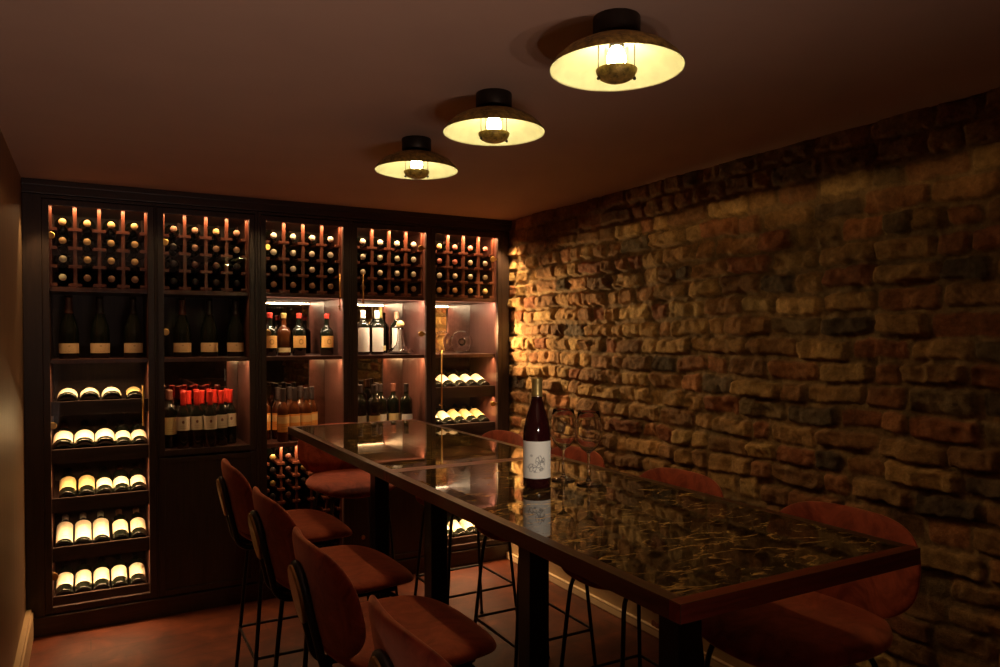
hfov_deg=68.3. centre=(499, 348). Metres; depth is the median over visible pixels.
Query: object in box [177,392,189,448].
wine bottle
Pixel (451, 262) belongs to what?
wine bottle
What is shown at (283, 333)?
wine bottle
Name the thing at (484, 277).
wine bottle
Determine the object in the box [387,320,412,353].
decanter
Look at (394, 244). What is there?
wine bottle
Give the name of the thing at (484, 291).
wine bottle
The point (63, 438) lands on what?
wine bottle
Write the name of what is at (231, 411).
wine bottle
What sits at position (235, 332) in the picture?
wine bottle
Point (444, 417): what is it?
wine bottle
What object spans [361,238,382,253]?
wine bottle
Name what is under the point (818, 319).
wall
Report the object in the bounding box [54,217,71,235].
wine bottle
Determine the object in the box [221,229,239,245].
wine bottle
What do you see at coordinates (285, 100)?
ceiling
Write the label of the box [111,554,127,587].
wine bottle
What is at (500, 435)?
bar stool
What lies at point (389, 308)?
mirror
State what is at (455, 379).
wine bottle
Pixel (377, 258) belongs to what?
wine bottle
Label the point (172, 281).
wine bottle
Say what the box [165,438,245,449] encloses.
shelf
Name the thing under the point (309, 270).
wine bottle
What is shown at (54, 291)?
shelf
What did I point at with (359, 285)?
wine bottle
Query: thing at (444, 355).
shelf
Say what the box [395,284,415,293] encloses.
wine bottle
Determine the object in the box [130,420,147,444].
wine bottle
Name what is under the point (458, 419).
wine bottle
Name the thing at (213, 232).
wine bottle
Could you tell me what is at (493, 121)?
ceiling lamp
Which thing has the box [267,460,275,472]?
wine bottle
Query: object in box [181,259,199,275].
wine bottle
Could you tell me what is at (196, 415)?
wine bottle
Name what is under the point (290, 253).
wine bottle
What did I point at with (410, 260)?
wine bottle
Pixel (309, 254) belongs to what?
wine bottle
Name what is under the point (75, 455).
shelf
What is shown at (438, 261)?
wine bottle
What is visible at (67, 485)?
wine bottle
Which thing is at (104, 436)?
wine bottle
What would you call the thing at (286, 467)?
wine bottle
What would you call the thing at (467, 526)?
wine bottle
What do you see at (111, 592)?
shelf
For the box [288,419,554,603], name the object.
bar table
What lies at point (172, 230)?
wine bottle
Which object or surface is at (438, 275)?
wine bottle
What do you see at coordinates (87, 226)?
wine bottle
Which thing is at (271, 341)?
wine bottle
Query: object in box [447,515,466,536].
wine bottle
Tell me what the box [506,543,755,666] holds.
baseboard
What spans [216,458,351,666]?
bar stool
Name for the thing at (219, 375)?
mirror
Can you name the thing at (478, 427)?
shelf
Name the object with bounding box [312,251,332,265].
wine bottle
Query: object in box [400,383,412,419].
wine bottle
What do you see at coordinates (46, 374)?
wine cabinet
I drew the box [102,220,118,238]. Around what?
wine bottle
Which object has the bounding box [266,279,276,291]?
wine bottle
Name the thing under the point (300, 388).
wine bottle
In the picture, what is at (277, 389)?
wine bottle
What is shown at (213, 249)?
wine bottle
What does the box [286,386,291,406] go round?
wine bottle
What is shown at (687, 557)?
bar table
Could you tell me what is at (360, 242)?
wine bottle
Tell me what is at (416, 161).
ceiling lamp
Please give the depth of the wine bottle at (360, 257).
4.32 m
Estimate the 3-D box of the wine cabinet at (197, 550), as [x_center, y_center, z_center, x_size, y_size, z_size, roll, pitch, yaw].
[-1.610,0.260,4.007,0.494,1.992,0.406,-1,1,-29]
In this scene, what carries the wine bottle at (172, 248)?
in the wine cabinet at (197, 550)
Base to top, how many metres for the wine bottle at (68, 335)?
0.313 m
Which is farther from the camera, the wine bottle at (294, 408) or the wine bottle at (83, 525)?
the wine bottle at (294, 408)
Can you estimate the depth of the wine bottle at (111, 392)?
3.68 m
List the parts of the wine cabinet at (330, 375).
panel, panel, handle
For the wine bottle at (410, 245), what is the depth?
4.51 m
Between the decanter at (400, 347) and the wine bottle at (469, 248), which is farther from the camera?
the wine bottle at (469, 248)
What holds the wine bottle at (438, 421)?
in the wine cabinet at (485, 317)
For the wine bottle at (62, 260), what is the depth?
3.63 m
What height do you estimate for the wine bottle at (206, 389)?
0.296 m
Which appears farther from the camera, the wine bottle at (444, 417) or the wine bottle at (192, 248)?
the wine bottle at (444, 417)
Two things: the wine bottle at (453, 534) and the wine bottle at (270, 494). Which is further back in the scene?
the wine bottle at (453, 534)
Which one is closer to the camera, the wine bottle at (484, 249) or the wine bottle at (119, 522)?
the wine bottle at (119, 522)
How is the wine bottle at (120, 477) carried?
in the wine cabinet at (46, 374)
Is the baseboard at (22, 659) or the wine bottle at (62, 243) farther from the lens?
the wine bottle at (62, 243)
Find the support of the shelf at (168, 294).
attached to the wine cabinet at (197, 550)
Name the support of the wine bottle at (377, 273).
in the wine cabinet at (414, 309)
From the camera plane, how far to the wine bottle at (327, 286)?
4.27 m
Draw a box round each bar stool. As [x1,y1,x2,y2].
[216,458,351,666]
[248,486,413,666]
[288,526,496,666]
[297,423,397,594]
[368,595,451,666]
[414,430,522,613]
[471,446,604,666]
[559,467,723,666]
[702,501,920,666]
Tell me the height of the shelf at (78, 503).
0.103 m
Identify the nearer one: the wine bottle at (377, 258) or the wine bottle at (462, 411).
the wine bottle at (377, 258)
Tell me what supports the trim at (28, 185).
on the wine cabinet at (46, 374)
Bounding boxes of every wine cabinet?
[22,193,157,617]
[155,203,258,597]
[257,211,350,580]
[350,219,430,559]
[431,225,508,551]
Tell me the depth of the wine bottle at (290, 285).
4.16 m
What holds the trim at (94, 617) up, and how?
on the floor
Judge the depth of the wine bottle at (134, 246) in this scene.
3.77 m
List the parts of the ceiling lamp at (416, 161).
lamp shade, bulb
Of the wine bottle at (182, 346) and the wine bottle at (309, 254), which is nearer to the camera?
the wine bottle at (182, 346)
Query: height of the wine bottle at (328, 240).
0.074 m
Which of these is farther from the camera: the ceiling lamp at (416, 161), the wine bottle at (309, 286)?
the wine bottle at (309, 286)
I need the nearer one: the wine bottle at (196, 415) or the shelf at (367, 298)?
the wine bottle at (196, 415)
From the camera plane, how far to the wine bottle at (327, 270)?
4.26 m
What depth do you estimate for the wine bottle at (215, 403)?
4.00 m
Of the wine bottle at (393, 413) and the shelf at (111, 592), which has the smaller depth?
the shelf at (111, 592)
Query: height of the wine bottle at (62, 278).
0.074 m
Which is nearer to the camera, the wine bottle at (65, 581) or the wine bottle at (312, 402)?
the wine bottle at (65, 581)
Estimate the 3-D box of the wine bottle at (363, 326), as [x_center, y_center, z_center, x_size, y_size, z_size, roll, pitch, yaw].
[-0.810,-0.097,4.358,0.075,0.263,0.076,-1,1,-38]
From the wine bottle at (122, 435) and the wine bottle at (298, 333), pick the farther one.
the wine bottle at (298, 333)
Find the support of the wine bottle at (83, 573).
in the wine cabinet at (46, 374)
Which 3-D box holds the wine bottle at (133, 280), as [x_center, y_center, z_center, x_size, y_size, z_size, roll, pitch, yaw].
[-1.910,-0.351,3.839,0.074,0.074,0.301,-1,1,-29]
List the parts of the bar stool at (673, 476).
leg, seat, leg, leg, backrest, leg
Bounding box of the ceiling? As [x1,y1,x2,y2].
[0,0,999,220]
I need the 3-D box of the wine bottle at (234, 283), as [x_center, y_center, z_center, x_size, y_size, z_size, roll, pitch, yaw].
[-1.482,-0.355,4.078,0.074,0.074,0.301,-1,1,-29]
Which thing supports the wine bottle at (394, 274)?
in the wine cabinet at (414, 309)
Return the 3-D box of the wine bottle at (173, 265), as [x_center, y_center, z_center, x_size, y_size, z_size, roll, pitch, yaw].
[-1.751,-0.441,3.926,0.074,0.074,0.301,-1,1,-29]
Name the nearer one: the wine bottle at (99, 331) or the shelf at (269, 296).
the wine bottle at (99, 331)
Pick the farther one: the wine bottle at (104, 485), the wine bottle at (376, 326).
the wine bottle at (376, 326)
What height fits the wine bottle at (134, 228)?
0.074 m
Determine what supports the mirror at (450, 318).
attached to the wine cabinet at (485, 317)
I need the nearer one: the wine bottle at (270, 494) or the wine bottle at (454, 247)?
the wine bottle at (270, 494)
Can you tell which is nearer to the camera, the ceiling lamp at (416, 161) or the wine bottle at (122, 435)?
the ceiling lamp at (416, 161)
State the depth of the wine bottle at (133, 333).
3.76 m
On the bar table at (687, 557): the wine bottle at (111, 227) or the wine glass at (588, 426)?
the wine glass at (588, 426)
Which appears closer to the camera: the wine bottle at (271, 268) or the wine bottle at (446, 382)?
the wine bottle at (271, 268)
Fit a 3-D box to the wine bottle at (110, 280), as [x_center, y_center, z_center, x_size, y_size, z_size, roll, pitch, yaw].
[-2.001,-0.350,3.788,0.074,0.074,0.301,-1,1,-29]
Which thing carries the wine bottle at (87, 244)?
in the wine cabinet at (46, 374)
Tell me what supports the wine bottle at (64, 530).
in the wine cabinet at (46, 374)
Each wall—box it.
[0,129,25,666]
[507,87,999,666]
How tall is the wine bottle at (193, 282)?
0.074 m
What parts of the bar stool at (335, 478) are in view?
leg, backrest, leg, seat, leg, leg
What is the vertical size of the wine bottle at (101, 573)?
0.139 m
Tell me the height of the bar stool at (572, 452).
0.950 m
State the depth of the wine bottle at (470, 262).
4.69 m
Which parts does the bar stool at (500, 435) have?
leg, seat, leg, leg, backrest, leg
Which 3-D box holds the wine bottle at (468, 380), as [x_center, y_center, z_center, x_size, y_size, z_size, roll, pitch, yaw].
[-0.231,0.206,4.780,0.084,0.138,0.301,0,1,-26]
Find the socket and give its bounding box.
[609,43,623,48]
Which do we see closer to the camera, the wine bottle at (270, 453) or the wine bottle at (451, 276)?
the wine bottle at (270, 453)
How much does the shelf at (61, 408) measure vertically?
0.068 m
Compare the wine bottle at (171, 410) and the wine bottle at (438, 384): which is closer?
the wine bottle at (171, 410)
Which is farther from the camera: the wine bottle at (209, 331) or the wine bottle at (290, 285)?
the wine bottle at (290, 285)
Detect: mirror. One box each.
[164,361,237,436]
[266,300,323,354]
[267,360,324,434]
[357,302,401,353]
[358,358,402,421]
[436,304,469,352]
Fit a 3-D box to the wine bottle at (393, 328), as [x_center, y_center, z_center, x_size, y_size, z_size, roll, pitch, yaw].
[-0.648,-0.101,4.614,0.075,0.263,0.076,-1,1,-38]
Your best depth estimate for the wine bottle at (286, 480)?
4.17 m
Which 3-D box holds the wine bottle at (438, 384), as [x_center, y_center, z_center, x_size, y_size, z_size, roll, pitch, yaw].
[-0.444,0.208,4.661,0.084,0.138,0.301,0,1,-26]
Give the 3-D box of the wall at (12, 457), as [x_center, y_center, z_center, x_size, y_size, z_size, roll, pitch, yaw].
[-1.067,0.322,1.271,0.100,2.152,6.250,-1,1,-29]
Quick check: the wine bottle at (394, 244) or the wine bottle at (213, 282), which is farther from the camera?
the wine bottle at (394, 244)
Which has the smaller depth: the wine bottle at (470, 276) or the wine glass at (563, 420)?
the wine glass at (563, 420)
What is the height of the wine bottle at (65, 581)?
0.139 m
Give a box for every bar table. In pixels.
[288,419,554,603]
[387,455,920,666]
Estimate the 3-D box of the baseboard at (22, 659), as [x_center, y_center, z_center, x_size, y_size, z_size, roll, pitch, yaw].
[-0.869,1.332,1.067,0.030,0.140,5.470,-1,1,-29]
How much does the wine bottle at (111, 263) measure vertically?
0.074 m
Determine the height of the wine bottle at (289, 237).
0.074 m
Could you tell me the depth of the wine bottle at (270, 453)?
4.12 m
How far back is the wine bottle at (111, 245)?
3.73 m
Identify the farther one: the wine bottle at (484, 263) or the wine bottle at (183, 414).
the wine bottle at (484, 263)
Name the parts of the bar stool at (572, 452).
leg, seat, leg, backrest, leg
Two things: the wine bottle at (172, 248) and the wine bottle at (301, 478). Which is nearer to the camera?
the wine bottle at (172, 248)
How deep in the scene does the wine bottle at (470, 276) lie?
4.70 m
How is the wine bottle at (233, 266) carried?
in the wine cabinet at (197, 550)
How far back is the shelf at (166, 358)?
3.87 m
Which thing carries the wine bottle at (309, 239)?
in the wine cabinet at (330, 375)
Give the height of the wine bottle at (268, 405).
0.296 m
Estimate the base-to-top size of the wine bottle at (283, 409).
0.296 m
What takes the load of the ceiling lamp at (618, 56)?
attached to the ceiling
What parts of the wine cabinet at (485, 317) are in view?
handle, panel, panel, panel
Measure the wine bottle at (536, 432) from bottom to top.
0.316 m
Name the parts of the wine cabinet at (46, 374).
panel, panel, handle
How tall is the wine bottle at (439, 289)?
0.074 m
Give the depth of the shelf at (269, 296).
4.16 m
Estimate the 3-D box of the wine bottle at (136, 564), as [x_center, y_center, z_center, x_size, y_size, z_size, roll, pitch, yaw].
[-1.902,1.161,3.862,0.083,0.139,0.301,0,1,-26]
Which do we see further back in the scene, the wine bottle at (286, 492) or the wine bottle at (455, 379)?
the wine bottle at (455, 379)
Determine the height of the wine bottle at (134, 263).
0.074 m
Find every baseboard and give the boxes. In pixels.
[13,609,33,666]
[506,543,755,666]
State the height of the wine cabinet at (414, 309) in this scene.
1.992 m
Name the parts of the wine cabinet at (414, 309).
handle, panel, door, panel, panel, panel, door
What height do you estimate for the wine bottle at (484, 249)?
0.074 m
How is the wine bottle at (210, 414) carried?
on the wine cabinet at (197, 550)
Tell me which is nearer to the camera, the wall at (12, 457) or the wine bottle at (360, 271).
the wall at (12, 457)
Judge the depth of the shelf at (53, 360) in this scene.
3.66 m
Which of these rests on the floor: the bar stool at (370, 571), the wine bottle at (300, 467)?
the bar stool at (370, 571)
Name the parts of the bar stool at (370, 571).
brass plate, backrest, leg, leg, seat, seat frame, leg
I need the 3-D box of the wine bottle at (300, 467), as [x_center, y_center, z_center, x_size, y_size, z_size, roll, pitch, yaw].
[-1.175,0.665,4.268,0.065,0.065,0.296,-1,1,-29]
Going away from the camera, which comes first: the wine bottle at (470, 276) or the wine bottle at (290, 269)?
the wine bottle at (290, 269)
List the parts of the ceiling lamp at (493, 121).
lamp shade, bulb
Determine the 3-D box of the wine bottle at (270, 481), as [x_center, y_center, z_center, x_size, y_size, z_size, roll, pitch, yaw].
[-1.321,0.738,4.187,0.065,0.065,0.296,-1,1,-29]
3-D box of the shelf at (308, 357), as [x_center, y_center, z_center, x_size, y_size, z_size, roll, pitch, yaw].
[-1.174,0.048,4.256,0.425,0.021,0.353,-1,1,-29]
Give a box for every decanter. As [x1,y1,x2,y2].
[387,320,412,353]
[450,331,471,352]
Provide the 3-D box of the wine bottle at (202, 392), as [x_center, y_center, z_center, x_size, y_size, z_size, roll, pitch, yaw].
[-1.605,0.370,3.970,0.065,0.296,0.066,-1,1,-29]
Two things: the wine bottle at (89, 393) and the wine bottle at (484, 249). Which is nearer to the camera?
the wine bottle at (89, 393)
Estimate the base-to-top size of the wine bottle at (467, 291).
0.074 m
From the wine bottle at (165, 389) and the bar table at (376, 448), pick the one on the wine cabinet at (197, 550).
the wine bottle at (165, 389)
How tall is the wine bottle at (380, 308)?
0.296 m
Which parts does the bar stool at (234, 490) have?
brass plate, backrest, leg, leg, seat, seat frame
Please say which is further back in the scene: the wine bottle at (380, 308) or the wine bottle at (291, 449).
the wine bottle at (380, 308)
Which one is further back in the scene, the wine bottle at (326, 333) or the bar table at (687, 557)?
the wine bottle at (326, 333)
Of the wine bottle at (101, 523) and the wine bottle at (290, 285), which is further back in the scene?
the wine bottle at (290, 285)
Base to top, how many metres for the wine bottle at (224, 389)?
0.296 m
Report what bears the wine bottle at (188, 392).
on the wine cabinet at (197, 550)
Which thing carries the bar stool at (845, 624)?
on the floor
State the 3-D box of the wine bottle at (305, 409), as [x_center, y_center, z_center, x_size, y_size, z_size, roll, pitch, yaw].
[-1.103,0.366,4.192,0.065,0.296,0.066,-1,1,-31]
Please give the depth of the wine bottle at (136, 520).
3.80 m
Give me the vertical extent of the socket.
0.008 m
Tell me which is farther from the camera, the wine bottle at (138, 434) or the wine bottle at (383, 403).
the wine bottle at (383, 403)
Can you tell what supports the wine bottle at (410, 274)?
in the wine cabinet at (414, 309)
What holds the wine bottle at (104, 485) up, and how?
in the wine cabinet at (46, 374)
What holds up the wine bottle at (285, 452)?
in the wine cabinet at (330, 375)
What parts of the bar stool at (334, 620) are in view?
brass plate, backrest, seat, seat frame, leg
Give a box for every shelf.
[50,287,146,296]
[50,357,147,363]
[51,397,147,415]
[51,433,148,463]
[52,475,148,512]
[52,517,148,562]
[53,561,149,605]
[164,290,247,298]
[164,356,248,361]
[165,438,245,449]
[266,293,341,300]
[267,354,341,360]
[267,435,297,447]
[357,295,423,302]
[358,354,423,358]
[436,297,494,303]
[436,353,494,357]
[436,385,494,398]
[439,421,494,433]
[447,533,490,545]
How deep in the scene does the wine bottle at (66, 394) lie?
3.59 m
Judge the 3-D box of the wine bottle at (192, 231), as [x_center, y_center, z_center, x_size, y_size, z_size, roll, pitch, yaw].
[-1.662,-0.620,3.972,0.074,0.074,0.301,-1,1,-29]
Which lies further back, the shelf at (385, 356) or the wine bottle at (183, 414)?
the shelf at (385, 356)
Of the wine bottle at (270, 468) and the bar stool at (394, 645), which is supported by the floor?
the bar stool at (394, 645)
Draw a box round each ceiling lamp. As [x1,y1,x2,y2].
[374,135,457,179]
[443,88,544,145]
[549,8,685,91]
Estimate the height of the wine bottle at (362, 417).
0.301 m
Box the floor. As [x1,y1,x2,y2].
[29,558,658,666]
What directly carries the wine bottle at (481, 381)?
in the wine cabinet at (485, 317)
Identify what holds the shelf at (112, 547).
attached to the wine cabinet at (46, 374)
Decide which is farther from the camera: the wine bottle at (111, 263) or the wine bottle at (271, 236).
the wine bottle at (271, 236)
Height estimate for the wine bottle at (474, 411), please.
0.138 m
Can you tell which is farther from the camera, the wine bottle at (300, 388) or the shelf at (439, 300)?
the shelf at (439, 300)
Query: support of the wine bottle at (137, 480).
in the wine cabinet at (46, 374)
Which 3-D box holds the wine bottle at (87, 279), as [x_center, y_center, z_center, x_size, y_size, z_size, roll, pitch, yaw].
[-2.092,-0.349,3.737,0.074,0.074,0.301,-1,1,-29]
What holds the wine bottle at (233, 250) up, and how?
in the wine cabinet at (197, 550)
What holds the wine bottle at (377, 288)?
on the wine cabinet at (414, 309)
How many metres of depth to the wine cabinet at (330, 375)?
4.21 m
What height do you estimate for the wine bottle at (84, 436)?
0.149 m
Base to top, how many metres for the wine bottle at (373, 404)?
0.301 m
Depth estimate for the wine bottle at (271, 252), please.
4.09 m
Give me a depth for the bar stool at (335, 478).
3.80 m
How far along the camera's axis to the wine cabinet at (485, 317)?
4.68 m
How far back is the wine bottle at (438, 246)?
4.53 m
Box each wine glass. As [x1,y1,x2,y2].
[550,408,575,481]
[575,410,602,485]
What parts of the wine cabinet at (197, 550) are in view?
panel, panel, door, door, panel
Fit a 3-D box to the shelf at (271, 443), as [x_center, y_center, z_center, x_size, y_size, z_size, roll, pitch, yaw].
[-1.174,0.524,4.264,0.425,0.021,0.353,-1,1,-29]
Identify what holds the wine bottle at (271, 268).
in the wine cabinet at (330, 375)
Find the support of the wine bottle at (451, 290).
on the wine cabinet at (485, 317)
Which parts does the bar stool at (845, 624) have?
leg, seat, backrest, leg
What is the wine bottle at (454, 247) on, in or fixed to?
in the wine cabinet at (485, 317)
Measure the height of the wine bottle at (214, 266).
0.074 m
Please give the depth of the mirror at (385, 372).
4.70 m
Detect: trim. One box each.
[21,177,511,230]
[34,543,508,637]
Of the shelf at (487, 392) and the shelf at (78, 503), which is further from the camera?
the shelf at (487, 392)
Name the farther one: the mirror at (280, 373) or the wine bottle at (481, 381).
the wine bottle at (481, 381)
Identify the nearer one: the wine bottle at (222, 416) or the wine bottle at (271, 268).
the wine bottle at (222, 416)
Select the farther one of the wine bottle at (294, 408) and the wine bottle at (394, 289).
the wine bottle at (394, 289)
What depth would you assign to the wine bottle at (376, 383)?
4.52 m
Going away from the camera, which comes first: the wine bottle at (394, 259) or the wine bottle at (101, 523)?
the wine bottle at (101, 523)
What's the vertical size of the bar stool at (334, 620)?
0.950 m
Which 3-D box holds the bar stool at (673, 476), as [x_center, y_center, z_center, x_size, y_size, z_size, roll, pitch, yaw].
[0.466,0.902,2.473,0.503,0.950,0.464,-1,1,-29]
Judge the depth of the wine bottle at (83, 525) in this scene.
3.68 m
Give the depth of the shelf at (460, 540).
4.61 m
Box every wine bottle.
[52,421,73,449]
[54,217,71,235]
[55,236,71,253]
[55,253,72,270]
[55,271,72,286]
[55,514,72,546]
[56,561,73,595]
[57,386,77,401]
[58,295,79,358]
[59,468,76,497]
[74,420,94,447]
[74,512,91,544]
[75,558,91,592]
[78,467,94,495]
[79,219,95,237]
[79,237,94,254]
[79,254,95,271]
[79,272,95,287]
[80,386,99,400]
[90,296,109,357]
[93,511,109,542]
[93,556,109,590]
[95,419,114,446]
[96,466,112,494]
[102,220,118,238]
[102,238,118,255]
[102,256,118,272]
[102,273,118,287]
[102,385,121,399]
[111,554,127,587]
[112,464,129,492]
[112,509,128,539]
[114,420,131,445]
[124,297,142,357]
[125,222,140,239]
[125,240,141,256]
[125,257,141,273]
[125,274,141,288]
[125,386,141,398]
[128,552,145,584]
[129,463,146,490]
[129,507,146,537]
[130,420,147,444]
[165,225,178,241]
[165,242,178,258]
[165,258,179,274]
[165,275,178,289]
[165,389,170,404]
[165,390,177,447]
[173,298,191,356]
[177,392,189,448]
[181,243,199,259]
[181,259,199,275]
[182,226,199,243]
[182,276,199,290]
[185,390,192,446]
[190,391,203,447]
[199,390,205,413]
[200,298,217,356]
[201,244,219,260]
[201,277,219,290]
[202,227,219,244]
[202,260,220,275]
[204,391,216,446]
[205,389,211,406]
[212,389,217,409]
[216,390,227,445]
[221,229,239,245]
[221,245,239,261]
[221,261,240,276]
[221,278,240,291]
[223,388,228,405]
[225,389,235,443]
[227,299,243,355]
[266,231,276,244]
[266,248,276,261]
[266,263,276,277]
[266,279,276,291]
[266,313,276,355]
[267,402,270,439]
[267,448,275,459]
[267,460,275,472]
[267,473,275,485]
[267,485,275,498]
[271,447,290,458]
[271,456,290,471]
[271,480,290,497]
[272,387,279,439]
[272,468,290,484]
[275,233,295,248]
[275,248,295,262]
[275,264,295,277]
[275,280,295,291]
[277,313,290,355]
[277,388,288,441]
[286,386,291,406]
[286,446,294,455]
[286,455,305,469]
[286,467,305,482]
[289,388,300,440]
[292,313,305,355]
[293,234,314,249]
[293,250,314,264]
[293,265,314,279]
[294,280,314,292]
[297,386,302,406]
[300,387,311,425]
[309,386,317,424]
[311,235,332,250]
[311,266,333,278]
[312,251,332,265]
[312,281,332,292]
[320,314,333,354]
[357,237,365,249]
[357,252,365,264]
[357,267,365,278]
[357,282,365,293]
[358,310,369,354]
[358,385,366,421]
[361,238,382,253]
[361,253,382,264]
[361,268,382,278]
[362,283,382,293]
[367,384,379,421]
[371,311,382,354]
[374,382,378,395]
[377,384,386,420]
[378,239,399,254]
[378,254,399,268]
[378,284,399,293]
[378,306,385,353]
[379,269,399,279]
[387,383,399,420]
[390,312,398,348]
[394,241,415,254]
[395,255,415,264]
[395,270,415,279]
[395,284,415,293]
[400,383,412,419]
[436,244,441,250]
[436,258,441,265]
[436,272,441,279]
[436,287,441,294]
[436,372,455,386]
[436,379,443,386]
[436,408,455,424]
[436,415,443,424]
[437,244,457,252]
[437,258,456,266]
[437,272,457,280]
[437,286,457,295]
[442,369,466,386]
[442,404,466,423]
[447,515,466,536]
[447,525,455,537]
[452,286,472,295]
[452,369,478,385]
[452,404,478,422]
[453,245,472,253]
[453,259,472,267]
[453,273,472,281]
[455,515,476,534]
[463,369,489,385]
[463,403,489,421]
[468,246,487,254]
[468,259,487,268]
[468,273,487,281]
[468,287,487,295]
[523,377,550,488]
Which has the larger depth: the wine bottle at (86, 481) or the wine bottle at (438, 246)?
the wine bottle at (438, 246)
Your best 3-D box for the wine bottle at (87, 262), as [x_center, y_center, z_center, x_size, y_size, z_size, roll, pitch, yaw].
[-2.091,-0.438,3.736,0.074,0.074,0.301,-1,1,-29]
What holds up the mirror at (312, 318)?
on the wine cabinet at (330, 375)
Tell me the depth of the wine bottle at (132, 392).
3.74 m
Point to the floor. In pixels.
(205, 637)

